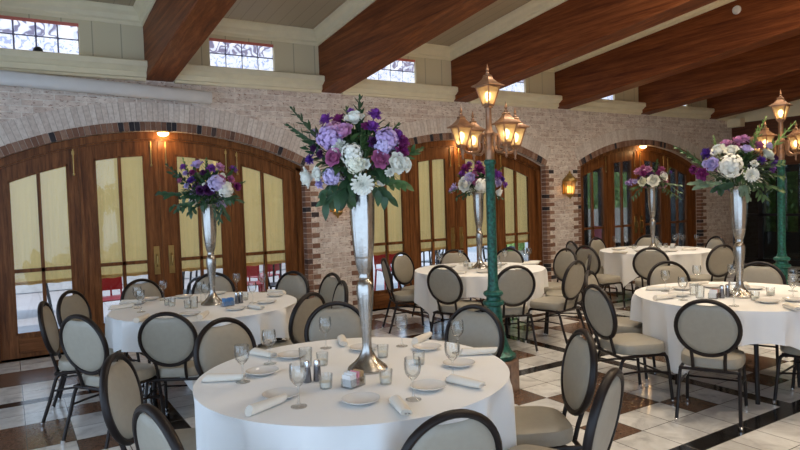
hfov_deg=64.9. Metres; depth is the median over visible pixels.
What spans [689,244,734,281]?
banquet chair
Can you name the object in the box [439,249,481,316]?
banquet chair
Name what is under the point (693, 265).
wine glass
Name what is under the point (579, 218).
trim
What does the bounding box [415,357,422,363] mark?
candle
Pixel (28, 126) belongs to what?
brick arch
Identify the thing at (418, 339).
rolled napkin
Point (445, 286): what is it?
banquet chair
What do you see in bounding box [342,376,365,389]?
glass tray
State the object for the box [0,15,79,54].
window
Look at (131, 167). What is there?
roman shade
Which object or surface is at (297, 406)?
wine glass
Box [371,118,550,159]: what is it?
trim
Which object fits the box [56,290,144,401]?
banquet chair
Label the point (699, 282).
rolled napkin
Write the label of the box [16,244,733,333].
patio
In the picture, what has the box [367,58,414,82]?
window
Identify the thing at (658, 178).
flower arrangement
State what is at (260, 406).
rolled napkin
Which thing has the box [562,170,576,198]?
wall lantern
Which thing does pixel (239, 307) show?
bread plate
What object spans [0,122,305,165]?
trim
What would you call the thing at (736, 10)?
smoke detector
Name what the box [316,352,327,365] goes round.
votive holder
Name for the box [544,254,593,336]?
banquet chair
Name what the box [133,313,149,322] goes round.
rolled napkin
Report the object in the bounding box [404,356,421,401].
wine glass
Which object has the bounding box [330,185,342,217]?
wall lantern
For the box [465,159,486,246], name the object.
roman shade
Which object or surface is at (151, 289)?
banquet chair
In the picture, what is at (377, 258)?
patio chair
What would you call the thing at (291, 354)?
bread plate
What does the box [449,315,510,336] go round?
round table
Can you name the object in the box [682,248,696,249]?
rolled napkin
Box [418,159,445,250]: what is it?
roman shade
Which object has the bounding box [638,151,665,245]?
door
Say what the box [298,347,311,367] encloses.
glass tumbler
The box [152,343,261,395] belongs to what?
round table
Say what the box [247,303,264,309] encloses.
rolled napkin
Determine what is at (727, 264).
wine glass
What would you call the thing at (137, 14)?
crown molding
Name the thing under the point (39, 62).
crown molding
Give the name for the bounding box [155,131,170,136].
dome light
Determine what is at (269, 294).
bread plate
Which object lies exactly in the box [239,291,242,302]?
salt shaker
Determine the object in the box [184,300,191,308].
votive holder
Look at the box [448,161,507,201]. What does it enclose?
flower arrangement
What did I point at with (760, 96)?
beam
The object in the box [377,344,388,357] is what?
votive holder
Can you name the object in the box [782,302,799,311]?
rolled napkin
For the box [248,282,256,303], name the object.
wine glass
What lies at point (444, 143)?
doorframe
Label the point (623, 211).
door
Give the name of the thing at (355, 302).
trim
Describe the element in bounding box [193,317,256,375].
banquet chair
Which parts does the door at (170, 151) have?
handle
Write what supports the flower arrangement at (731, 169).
in the vase at (738, 205)
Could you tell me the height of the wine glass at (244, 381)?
0.180 m
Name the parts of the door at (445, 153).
handle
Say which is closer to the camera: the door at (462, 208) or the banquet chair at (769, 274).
the banquet chair at (769, 274)
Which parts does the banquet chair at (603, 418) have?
seat, frame, backrest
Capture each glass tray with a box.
[220,301,234,306]
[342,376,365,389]
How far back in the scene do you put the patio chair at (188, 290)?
8.72 m
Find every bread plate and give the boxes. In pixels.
[141,297,158,300]
[175,294,192,297]
[179,311,200,315]
[215,291,226,294]
[226,305,245,310]
[246,365,278,375]
[257,299,276,303]
[262,387,299,399]
[267,293,284,296]
[277,350,306,358]
[341,392,379,405]
[350,343,376,351]
[410,379,445,391]
[412,342,440,350]
[443,358,474,367]
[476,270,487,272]
[668,292,689,296]
[672,286,691,289]
[702,284,719,287]
[745,285,764,289]
[755,298,780,303]
[782,297,799,301]
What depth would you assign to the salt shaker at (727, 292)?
4.94 m
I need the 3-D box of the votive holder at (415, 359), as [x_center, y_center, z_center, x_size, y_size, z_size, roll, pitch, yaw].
[0.097,0.685,3.241,0.066,0.066,0.065,-3,3,-32]
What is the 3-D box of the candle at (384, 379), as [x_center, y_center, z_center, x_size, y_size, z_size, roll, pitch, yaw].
[-0.066,0.715,2.915,0.052,0.025,0.051,-3,3,-32]
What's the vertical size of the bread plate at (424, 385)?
0.020 m
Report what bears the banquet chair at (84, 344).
on the floor
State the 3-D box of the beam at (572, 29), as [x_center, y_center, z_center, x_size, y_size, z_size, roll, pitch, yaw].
[3.397,-2.723,5.727,0.320,1.783,9.399,-3,3,-32]
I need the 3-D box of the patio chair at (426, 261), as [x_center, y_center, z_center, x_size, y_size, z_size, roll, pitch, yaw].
[0.675,0.654,11.740,0.546,0.961,0.556,0,3,35]
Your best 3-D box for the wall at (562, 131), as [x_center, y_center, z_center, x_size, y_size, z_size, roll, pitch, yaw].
[0.367,-0.869,9.590,16.050,4.150,0.300,-3,3,-32]
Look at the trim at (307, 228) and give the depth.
8.45 m
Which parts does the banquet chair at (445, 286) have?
leg, backrest, frame, seat frame, seat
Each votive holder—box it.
[164,297,171,305]
[168,298,175,306]
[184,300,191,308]
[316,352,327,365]
[318,372,332,389]
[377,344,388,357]
[379,368,392,384]
[412,350,424,364]
[750,291,759,300]
[766,287,774,295]
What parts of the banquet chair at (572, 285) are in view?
leg, leg, seat, seat frame, leg, post, frame, backrest, leg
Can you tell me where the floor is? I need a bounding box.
[0,263,799,449]
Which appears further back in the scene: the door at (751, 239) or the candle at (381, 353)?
the door at (751, 239)
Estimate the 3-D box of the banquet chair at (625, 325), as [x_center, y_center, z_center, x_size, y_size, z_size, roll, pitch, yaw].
[1.942,0.861,5.572,0.550,0.912,0.445,-1,3,31]
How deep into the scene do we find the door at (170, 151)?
7.71 m
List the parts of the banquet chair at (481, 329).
backrest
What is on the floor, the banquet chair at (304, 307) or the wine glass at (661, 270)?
the banquet chair at (304, 307)
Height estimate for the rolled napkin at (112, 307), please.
0.038 m
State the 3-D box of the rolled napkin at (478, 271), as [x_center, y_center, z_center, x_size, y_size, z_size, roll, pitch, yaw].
[0.937,0.527,7.097,0.165,0.020,0.165,-3,3,-32]
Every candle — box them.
[319,358,325,364]
[321,380,329,387]
[379,350,385,356]
[381,376,389,382]
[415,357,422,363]
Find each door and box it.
[0,148,84,360]
[81,141,164,334]
[161,141,234,296]
[232,150,297,291]
[366,170,411,308]
[410,147,456,269]
[456,147,497,259]
[498,154,536,264]
[580,156,607,248]
[609,151,637,247]
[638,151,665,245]
[666,157,691,246]
[733,166,760,262]
[760,166,799,266]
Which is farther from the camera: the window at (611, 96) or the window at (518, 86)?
the window at (611, 96)
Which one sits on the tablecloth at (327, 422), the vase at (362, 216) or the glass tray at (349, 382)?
the vase at (362, 216)
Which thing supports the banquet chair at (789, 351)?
on the floor
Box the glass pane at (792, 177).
[766,171,797,231]
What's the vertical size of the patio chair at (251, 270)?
0.942 m
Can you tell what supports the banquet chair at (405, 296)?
on the floor
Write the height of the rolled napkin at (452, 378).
0.038 m
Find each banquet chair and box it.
[37,301,117,426]
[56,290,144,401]
[59,314,165,449]
[99,353,196,449]
[120,278,163,383]
[132,403,183,449]
[138,312,199,411]
[191,272,235,293]
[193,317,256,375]
[257,292,324,349]
[275,271,309,339]
[281,273,342,339]
[289,280,348,339]
[304,301,361,341]
[381,258,432,335]
[391,252,443,326]
[401,409,502,449]
[427,265,483,339]
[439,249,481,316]
[444,304,504,358]
[482,248,523,322]
[484,265,538,353]
[508,367,623,449]
[514,328,597,449]
[525,260,585,343]
[526,248,580,319]
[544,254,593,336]
[566,241,611,301]
[574,245,625,309]
[582,284,674,403]
[584,270,656,382]
[589,237,633,298]
[632,247,669,291]
[635,234,662,285]
[647,261,690,285]
[674,299,748,431]
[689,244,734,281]
[705,236,725,248]
[733,261,787,366]
[772,345,799,404]
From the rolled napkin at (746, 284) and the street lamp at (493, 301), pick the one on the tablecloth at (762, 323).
the rolled napkin at (746, 284)
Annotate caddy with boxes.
[220,297,234,306]
[342,369,365,389]
[708,288,718,298]
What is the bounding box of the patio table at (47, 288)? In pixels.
[46,283,53,312]
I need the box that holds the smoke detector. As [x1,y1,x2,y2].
[732,5,740,13]
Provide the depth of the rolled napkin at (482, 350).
3.38 m
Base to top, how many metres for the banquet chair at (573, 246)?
0.912 m
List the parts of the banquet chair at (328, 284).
backrest, frame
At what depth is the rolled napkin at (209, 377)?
3.02 m
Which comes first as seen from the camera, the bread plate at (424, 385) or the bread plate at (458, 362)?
the bread plate at (424, 385)
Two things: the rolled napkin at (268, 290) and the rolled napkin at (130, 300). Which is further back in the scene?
the rolled napkin at (268, 290)
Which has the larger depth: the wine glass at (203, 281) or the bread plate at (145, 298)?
the bread plate at (145, 298)
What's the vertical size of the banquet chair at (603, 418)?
0.912 m
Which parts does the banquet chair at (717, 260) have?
seat, frame, backrest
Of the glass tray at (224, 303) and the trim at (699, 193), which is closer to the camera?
the glass tray at (224, 303)
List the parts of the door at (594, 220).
pane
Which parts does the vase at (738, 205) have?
stem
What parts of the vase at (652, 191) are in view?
stem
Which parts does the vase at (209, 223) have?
stem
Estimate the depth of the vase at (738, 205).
4.91 m
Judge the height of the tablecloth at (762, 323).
0.538 m
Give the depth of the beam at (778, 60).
10.57 m
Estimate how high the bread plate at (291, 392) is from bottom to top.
0.020 m
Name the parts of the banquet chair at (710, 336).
leg, leg, post, backrest, frame, seat frame, seat, post, leg, leg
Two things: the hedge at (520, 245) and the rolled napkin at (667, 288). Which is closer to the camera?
the rolled napkin at (667, 288)
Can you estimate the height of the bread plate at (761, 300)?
0.020 m
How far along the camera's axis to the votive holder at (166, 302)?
5.46 m
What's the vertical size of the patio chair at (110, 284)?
0.942 m
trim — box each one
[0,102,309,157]
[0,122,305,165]
[301,166,320,298]
[350,222,359,304]
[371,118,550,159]
[541,166,555,281]
[573,166,581,246]
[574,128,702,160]
[696,166,706,247]
[760,159,799,165]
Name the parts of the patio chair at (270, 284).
seat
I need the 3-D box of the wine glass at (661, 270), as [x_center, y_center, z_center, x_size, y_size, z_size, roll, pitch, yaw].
[2.248,0.474,5.325,0.073,0.180,0.073,-3,3,-32]
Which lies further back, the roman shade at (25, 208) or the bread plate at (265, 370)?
the roman shade at (25, 208)
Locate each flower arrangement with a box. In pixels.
[155,157,245,225]
[284,94,423,220]
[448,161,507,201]
[625,158,682,201]
[673,116,796,202]
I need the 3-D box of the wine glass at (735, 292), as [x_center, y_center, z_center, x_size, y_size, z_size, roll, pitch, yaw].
[2.424,0.499,4.562,0.073,0.180,0.073,-3,3,-32]
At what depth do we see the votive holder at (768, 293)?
4.96 m
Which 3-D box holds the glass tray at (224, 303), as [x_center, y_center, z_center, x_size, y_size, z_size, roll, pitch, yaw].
[-1.460,0.665,5.316,0.100,0.042,0.064,-4,3,-43]
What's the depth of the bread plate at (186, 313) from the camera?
4.96 m
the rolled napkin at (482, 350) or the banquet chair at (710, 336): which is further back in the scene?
the banquet chair at (710, 336)
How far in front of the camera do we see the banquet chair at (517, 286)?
6.35 m
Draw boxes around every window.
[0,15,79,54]
[209,38,272,70]
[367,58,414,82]
[500,80,523,91]
[602,95,612,99]
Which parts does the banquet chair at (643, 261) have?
seat, backrest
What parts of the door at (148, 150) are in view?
handle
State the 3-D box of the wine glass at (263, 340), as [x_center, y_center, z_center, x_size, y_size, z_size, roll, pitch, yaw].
[-0.696,0.649,3.348,0.073,0.180,0.073,-3,3,-32]
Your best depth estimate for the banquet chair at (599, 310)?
4.74 m
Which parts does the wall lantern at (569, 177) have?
wall plate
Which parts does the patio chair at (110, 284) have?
seat, backrest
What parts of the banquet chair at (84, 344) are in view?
leg, post, backrest, frame, leg, seat frame, seat, leg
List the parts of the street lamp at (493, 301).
bulb, bulb, arm, arm, bulb, arm, bulb, arm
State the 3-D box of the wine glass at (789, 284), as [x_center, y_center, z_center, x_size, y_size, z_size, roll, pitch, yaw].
[2.982,0.473,4.769,0.073,0.180,0.073,-3,3,-32]
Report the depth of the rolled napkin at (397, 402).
2.50 m
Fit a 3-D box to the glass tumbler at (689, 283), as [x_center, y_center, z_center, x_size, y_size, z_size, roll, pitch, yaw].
[2.386,0.521,5.101,0.072,0.095,0.071,-3,3,-32]
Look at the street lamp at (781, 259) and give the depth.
6.99 m
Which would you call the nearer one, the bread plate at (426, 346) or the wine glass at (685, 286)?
the bread plate at (426, 346)
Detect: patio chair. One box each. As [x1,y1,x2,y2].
[102,277,122,301]
[182,270,207,293]
[246,265,262,291]
[247,263,281,291]
[263,263,281,288]
[373,253,399,290]
[421,249,445,264]
[422,250,439,266]
[482,244,514,261]
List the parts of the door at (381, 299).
foot panel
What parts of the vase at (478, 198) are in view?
stem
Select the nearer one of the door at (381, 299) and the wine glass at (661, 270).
the wine glass at (661, 270)
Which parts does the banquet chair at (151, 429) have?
backrest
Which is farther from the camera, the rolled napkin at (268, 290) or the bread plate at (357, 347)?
the rolled napkin at (268, 290)
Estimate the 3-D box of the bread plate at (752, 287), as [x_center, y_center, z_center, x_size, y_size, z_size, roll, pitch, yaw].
[2.990,0.531,5.308,0.165,0.020,0.165,-3,3,-32]
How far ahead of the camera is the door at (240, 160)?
8.29 m
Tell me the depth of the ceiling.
7.81 m
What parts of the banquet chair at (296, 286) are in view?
backrest, frame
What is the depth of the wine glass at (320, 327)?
3.65 m
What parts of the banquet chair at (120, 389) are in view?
frame, post, backrest, seat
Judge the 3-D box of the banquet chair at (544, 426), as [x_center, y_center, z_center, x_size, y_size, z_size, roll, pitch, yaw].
[0.702,0.995,3.213,0.550,0.912,0.445,-2,2,-3]
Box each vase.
[201,204,221,305]
[348,186,387,374]
[472,192,487,268]
[647,187,659,249]
[729,186,753,298]
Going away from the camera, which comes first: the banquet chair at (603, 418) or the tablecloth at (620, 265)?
the banquet chair at (603, 418)
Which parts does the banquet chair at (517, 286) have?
seat, backrest, seat frame, frame, leg, post, leg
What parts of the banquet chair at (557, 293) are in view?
leg, seat, leg, frame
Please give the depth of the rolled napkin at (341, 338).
3.70 m
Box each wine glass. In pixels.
[133,287,141,308]
[135,290,144,312]
[159,280,166,300]
[196,281,204,302]
[233,273,239,291]
[234,344,249,383]
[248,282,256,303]
[258,273,266,292]
[262,329,275,364]
[289,362,306,408]
[319,317,331,348]
[395,315,407,346]
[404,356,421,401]
[444,340,459,377]
[451,320,463,354]
[661,270,669,291]
[678,277,687,300]
[692,265,700,285]
[727,264,735,284]
[728,281,738,306]
[787,275,797,296]
[788,269,797,291]
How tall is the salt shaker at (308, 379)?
0.103 m
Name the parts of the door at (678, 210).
pane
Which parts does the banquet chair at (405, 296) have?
leg, backrest, frame, leg, seat frame, seat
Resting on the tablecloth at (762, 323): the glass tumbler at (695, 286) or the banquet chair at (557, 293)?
the glass tumbler at (695, 286)
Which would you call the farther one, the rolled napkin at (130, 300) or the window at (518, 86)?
the window at (518, 86)
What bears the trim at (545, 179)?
attached to the wall at (562, 131)
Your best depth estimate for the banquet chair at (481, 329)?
4.01 m
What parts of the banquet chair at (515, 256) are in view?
backrest, frame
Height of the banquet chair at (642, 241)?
0.912 m
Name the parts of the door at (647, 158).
handle, pane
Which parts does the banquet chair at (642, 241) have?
backrest, frame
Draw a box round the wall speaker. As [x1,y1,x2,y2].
[727,118,744,127]
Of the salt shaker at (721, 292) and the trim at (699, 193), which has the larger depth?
the trim at (699, 193)
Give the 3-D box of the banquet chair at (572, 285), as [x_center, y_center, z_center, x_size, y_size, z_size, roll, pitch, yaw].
[1.690,0.821,6.787,0.445,0.912,0.550,-4,3,-44]
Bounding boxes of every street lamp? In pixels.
[447,65,529,393]
[749,89,799,284]
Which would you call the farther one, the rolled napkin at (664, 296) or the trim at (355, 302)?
the trim at (355, 302)
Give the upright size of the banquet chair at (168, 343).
0.870 m
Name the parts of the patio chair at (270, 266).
seat, backrest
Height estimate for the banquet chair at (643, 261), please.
0.912 m
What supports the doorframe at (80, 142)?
attached to the wall at (562, 131)
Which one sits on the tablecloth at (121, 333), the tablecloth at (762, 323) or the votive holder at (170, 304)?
the votive holder at (170, 304)
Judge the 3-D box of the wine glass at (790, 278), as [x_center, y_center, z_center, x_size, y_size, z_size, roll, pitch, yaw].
[3.212,0.451,5.137,0.073,0.180,0.073,-3,3,-32]
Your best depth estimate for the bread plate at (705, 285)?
5.49 m
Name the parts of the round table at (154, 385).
leg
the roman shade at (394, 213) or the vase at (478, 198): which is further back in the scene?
the roman shade at (394, 213)
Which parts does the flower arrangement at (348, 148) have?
bud stem, bud stem, bud stem, bud stem, bud stem, bud stem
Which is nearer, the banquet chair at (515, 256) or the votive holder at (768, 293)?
the votive holder at (768, 293)
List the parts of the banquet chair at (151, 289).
frame, backrest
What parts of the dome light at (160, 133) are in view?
globe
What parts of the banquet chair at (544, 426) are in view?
seat, post, seat frame, backrest, post, frame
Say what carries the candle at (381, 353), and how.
on the votive holder at (381, 354)
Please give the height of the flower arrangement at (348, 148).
0.614 m
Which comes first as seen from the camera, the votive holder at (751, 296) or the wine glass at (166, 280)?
the votive holder at (751, 296)
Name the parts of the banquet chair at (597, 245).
backrest, frame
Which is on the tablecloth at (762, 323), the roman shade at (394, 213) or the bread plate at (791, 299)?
the bread plate at (791, 299)
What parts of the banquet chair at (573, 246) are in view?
backrest, frame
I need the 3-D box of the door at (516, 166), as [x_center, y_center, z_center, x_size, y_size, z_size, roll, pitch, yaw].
[1.988,-0.052,10.661,0.850,2.298,0.089,-3,3,-32]
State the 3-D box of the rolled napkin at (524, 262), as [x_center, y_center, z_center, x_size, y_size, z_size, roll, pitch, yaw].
[1.619,0.469,7.766,0.215,0.038,0.053,-1,2,18]
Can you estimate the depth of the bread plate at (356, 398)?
2.68 m
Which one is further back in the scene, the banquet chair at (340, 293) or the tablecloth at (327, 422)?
the banquet chair at (340, 293)
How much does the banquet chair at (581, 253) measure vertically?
0.912 m
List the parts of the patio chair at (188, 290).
backrest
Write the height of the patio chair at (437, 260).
0.961 m
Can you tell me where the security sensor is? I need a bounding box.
[33,46,42,50]
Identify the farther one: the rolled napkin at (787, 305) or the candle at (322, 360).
the rolled napkin at (787, 305)
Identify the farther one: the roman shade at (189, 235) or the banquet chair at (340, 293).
the roman shade at (189, 235)
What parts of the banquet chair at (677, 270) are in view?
backrest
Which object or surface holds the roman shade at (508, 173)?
attached to the wall at (562, 131)
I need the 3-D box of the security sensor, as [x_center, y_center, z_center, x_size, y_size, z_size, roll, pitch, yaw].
[-3.857,-1.876,6.693,0.100,0.050,0.100,-3,3,-32]
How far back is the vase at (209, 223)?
5.39 m
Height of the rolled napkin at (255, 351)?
0.038 m
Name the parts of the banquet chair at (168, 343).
leg, post, leg, backrest, frame, seat frame, seat, post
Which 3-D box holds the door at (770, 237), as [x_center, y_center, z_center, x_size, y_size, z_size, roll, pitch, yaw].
[9.340,-0.694,12.314,0.120,3.000,5.000,-3,3,-32]
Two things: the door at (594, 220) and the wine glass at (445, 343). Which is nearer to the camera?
the wine glass at (445, 343)
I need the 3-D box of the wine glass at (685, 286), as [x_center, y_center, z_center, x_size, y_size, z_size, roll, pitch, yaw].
[2.197,0.494,4.883,0.073,0.180,0.073,-3,3,-32]
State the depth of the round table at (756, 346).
4.66 m
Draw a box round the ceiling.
[87,0,530,45]
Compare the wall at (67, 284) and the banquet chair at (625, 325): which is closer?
the banquet chair at (625, 325)
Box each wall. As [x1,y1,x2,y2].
[0,11,732,309]
[15,263,285,293]
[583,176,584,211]
[736,99,799,121]
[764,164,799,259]
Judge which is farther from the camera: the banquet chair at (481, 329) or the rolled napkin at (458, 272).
the rolled napkin at (458, 272)
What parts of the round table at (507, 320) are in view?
leg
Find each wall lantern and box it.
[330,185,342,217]
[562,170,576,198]
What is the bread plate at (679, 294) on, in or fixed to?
on the tablecloth at (762, 323)
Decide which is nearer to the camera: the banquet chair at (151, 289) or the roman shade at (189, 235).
the banquet chair at (151, 289)
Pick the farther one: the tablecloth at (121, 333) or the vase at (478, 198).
the vase at (478, 198)
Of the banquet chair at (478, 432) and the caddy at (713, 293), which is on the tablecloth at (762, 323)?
the caddy at (713, 293)
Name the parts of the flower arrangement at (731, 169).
bud stem, bud stem, bud stem, bud stem, bud stem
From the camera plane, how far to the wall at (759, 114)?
13.00 m
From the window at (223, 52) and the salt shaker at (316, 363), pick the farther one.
the window at (223, 52)
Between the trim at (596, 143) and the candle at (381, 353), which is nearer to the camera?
the candle at (381, 353)
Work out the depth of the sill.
6.91 m
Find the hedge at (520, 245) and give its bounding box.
[507,242,524,250]
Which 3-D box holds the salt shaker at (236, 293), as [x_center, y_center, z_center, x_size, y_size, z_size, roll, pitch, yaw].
[-1.411,0.628,5.434,0.040,0.103,0.039,-3,3,-32]
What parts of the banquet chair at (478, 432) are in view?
backrest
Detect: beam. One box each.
[143,0,236,81]
[318,0,496,93]
[451,0,716,101]
[555,0,799,108]
[638,35,799,114]
[707,74,799,118]
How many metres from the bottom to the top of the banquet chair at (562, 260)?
0.912 m
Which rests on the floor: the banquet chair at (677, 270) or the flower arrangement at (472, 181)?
the banquet chair at (677, 270)
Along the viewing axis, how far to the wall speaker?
13.41 m
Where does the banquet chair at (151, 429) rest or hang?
on the floor
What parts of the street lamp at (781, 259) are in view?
bulb, arm, arm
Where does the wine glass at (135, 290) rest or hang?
on the tablecloth at (121, 333)
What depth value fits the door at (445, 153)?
9.73 m
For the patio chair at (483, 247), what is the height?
0.961 m
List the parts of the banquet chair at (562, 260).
seat, backrest, frame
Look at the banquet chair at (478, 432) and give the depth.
2.17 m
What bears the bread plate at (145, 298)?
on the tablecloth at (121, 333)
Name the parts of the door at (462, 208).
handle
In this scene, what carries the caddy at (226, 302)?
on the tablecloth at (121, 333)
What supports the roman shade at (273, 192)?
attached to the wall at (562, 131)
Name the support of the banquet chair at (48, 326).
on the floor
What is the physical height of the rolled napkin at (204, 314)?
0.038 m
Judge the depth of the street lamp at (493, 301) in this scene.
5.15 m
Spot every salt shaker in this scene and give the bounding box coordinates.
[235,292,238,303]
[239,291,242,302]
[303,361,311,382]
[313,359,321,381]
[719,285,724,297]
[725,284,729,296]
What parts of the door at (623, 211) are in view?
pane, handle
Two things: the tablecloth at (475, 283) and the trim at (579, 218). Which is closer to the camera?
the tablecloth at (475, 283)
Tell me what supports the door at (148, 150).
attached to the doorframe at (80, 142)
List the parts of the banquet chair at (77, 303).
leg, frame, backrest, leg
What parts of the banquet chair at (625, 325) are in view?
frame, backrest, seat, leg, leg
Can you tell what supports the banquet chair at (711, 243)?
on the floor
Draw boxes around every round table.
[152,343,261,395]
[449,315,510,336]
[675,344,799,404]
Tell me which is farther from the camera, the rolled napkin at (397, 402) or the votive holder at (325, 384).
the votive holder at (325, 384)
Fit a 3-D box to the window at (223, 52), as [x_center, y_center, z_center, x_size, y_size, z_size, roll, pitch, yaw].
[-2.016,-2.141,7.978,0.830,0.355,0.105,-3,3,-32]
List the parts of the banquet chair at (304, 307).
seat, frame, backrest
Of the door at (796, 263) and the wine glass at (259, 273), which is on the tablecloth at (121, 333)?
the wine glass at (259, 273)
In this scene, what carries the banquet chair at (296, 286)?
on the floor
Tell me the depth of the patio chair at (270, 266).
10.11 m
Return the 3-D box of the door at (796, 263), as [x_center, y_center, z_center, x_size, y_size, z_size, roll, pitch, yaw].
[7.832,-0.197,12.885,0.060,2.060,0.850,-3,3,-32]
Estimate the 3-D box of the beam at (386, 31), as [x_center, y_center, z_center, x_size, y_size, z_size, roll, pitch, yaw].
[1.516,-2.615,4.553,0.320,1.783,9.399,-3,3,-32]
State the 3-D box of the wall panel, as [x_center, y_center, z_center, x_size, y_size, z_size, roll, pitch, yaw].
[9.764,-1.687,9.729,0.100,0.880,9.400,-3,3,-32]
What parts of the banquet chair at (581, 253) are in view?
backrest, frame, seat, seat frame, leg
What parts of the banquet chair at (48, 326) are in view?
frame, backrest, post, leg, leg, seat frame, seat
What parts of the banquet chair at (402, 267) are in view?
frame, backrest, seat, leg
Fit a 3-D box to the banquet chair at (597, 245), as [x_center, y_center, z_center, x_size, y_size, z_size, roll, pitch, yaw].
[3.289,0.647,9.836,0.445,0.912,0.550,-4,3,-37]
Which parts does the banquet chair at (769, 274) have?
frame, backrest, leg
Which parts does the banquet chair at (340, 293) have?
backrest, frame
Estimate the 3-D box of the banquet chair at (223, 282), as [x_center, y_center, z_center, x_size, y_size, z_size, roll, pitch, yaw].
[-1.880,0.955,6.339,0.445,0.912,0.550,-2,2,-13]
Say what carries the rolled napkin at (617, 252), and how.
on the tablecloth at (620, 265)
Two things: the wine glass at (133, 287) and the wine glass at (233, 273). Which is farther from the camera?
the wine glass at (233, 273)
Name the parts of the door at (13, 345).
foot panel, pane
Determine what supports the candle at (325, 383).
on the votive holder at (325, 384)
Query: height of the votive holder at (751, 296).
0.066 m
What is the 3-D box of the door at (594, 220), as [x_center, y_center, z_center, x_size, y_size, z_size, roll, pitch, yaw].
[3.564,-0.143,11.645,0.850,2.298,0.089,-3,3,-32]
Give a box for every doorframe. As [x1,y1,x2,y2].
[0,132,304,362]
[370,140,542,304]
[581,145,695,247]
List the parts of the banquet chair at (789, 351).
leg, seat, seat frame, leg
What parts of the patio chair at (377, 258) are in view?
leg, backrest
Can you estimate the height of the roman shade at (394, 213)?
1.366 m
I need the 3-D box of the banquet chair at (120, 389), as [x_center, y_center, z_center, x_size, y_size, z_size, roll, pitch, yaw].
[-1.101,1.061,3.035,0.550,0.912,0.445,-2,2,-5]
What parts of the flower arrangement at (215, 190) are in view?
bud stem, bud stem, bud stem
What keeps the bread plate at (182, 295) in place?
on the tablecloth at (121, 333)
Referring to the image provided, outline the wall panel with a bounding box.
[732,115,799,160]
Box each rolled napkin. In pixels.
[108,303,134,309]
[119,299,143,303]
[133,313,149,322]
[197,310,208,319]
[201,373,245,381]
[245,393,286,416]
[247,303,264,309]
[250,347,276,357]
[267,289,285,293]
[337,334,347,345]
[389,395,412,415]
[411,331,431,344]
[445,374,485,387]
[455,270,466,273]
[459,347,497,355]
[522,261,538,264]
[612,251,627,253]
[645,286,671,290]
[653,294,676,299]
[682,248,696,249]
[687,281,708,285]
[743,282,749,287]
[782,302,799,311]
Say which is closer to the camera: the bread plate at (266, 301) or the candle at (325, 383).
the candle at (325, 383)
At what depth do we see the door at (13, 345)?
6.87 m
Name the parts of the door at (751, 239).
pane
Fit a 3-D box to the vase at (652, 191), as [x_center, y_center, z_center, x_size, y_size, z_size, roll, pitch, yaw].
[3.692,-0.096,9.184,0.204,0.920,0.204,-1,2,14]
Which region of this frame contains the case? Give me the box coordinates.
[0,70,211,103]
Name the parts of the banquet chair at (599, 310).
post, backrest, frame, post, leg, seat frame, seat, leg, leg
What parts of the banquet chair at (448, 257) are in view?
frame, backrest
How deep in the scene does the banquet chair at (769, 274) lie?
5.89 m
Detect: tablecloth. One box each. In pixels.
[105,292,296,390]
[193,337,516,449]
[414,262,548,321]
[599,246,711,290]
[630,282,799,375]
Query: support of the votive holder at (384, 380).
on the tablecloth at (327, 422)
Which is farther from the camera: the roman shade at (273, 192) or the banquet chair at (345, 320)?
the roman shade at (273, 192)
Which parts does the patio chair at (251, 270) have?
backrest, seat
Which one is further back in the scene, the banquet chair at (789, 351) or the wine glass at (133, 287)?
the wine glass at (133, 287)
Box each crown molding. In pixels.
[0,0,734,71]
[0,48,737,120]
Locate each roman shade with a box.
[10,166,71,285]
[96,156,147,277]
[177,157,222,271]
[242,167,284,265]
[372,173,402,254]
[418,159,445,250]
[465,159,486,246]
[504,167,527,243]
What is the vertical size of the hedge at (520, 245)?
3.632 m
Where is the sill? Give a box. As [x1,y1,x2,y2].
[1,298,466,362]
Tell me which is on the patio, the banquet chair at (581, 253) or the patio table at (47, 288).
the patio table at (47, 288)
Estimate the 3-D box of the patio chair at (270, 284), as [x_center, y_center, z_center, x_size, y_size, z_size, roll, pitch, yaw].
[-1.698,0.836,9.118,0.556,0.961,0.546,-3,2,-18]
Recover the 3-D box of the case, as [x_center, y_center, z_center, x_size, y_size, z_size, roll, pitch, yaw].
[-3.733,-1.518,6.715,3.384,0.284,0.204,-3,3,-32]
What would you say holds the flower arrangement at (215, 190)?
in the vase at (209, 223)
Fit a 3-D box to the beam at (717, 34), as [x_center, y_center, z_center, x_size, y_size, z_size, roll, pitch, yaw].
[5.278,-2.831,6.902,0.320,1.783,9.399,-3,3,-32]
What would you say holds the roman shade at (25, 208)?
attached to the wall at (562, 131)
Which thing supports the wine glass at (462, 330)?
on the tablecloth at (327, 422)
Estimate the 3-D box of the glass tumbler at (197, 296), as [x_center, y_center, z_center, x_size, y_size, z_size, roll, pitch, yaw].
[-1.729,0.649,5.268,0.072,0.095,0.071,-3,3,-32]
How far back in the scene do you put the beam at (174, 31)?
6.28 m
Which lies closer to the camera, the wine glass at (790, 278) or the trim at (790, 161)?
the wine glass at (790, 278)
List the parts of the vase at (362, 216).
stem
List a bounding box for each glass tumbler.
[189,296,197,308]
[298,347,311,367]
[689,283,698,295]
[695,286,704,298]
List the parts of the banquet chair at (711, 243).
backrest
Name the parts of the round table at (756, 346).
leg, leg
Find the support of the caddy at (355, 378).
on the tablecloth at (327, 422)
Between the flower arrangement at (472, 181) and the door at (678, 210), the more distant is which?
the door at (678, 210)
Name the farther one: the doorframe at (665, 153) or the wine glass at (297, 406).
the doorframe at (665, 153)
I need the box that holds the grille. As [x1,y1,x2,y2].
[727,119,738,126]
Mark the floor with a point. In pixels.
(709, 420)

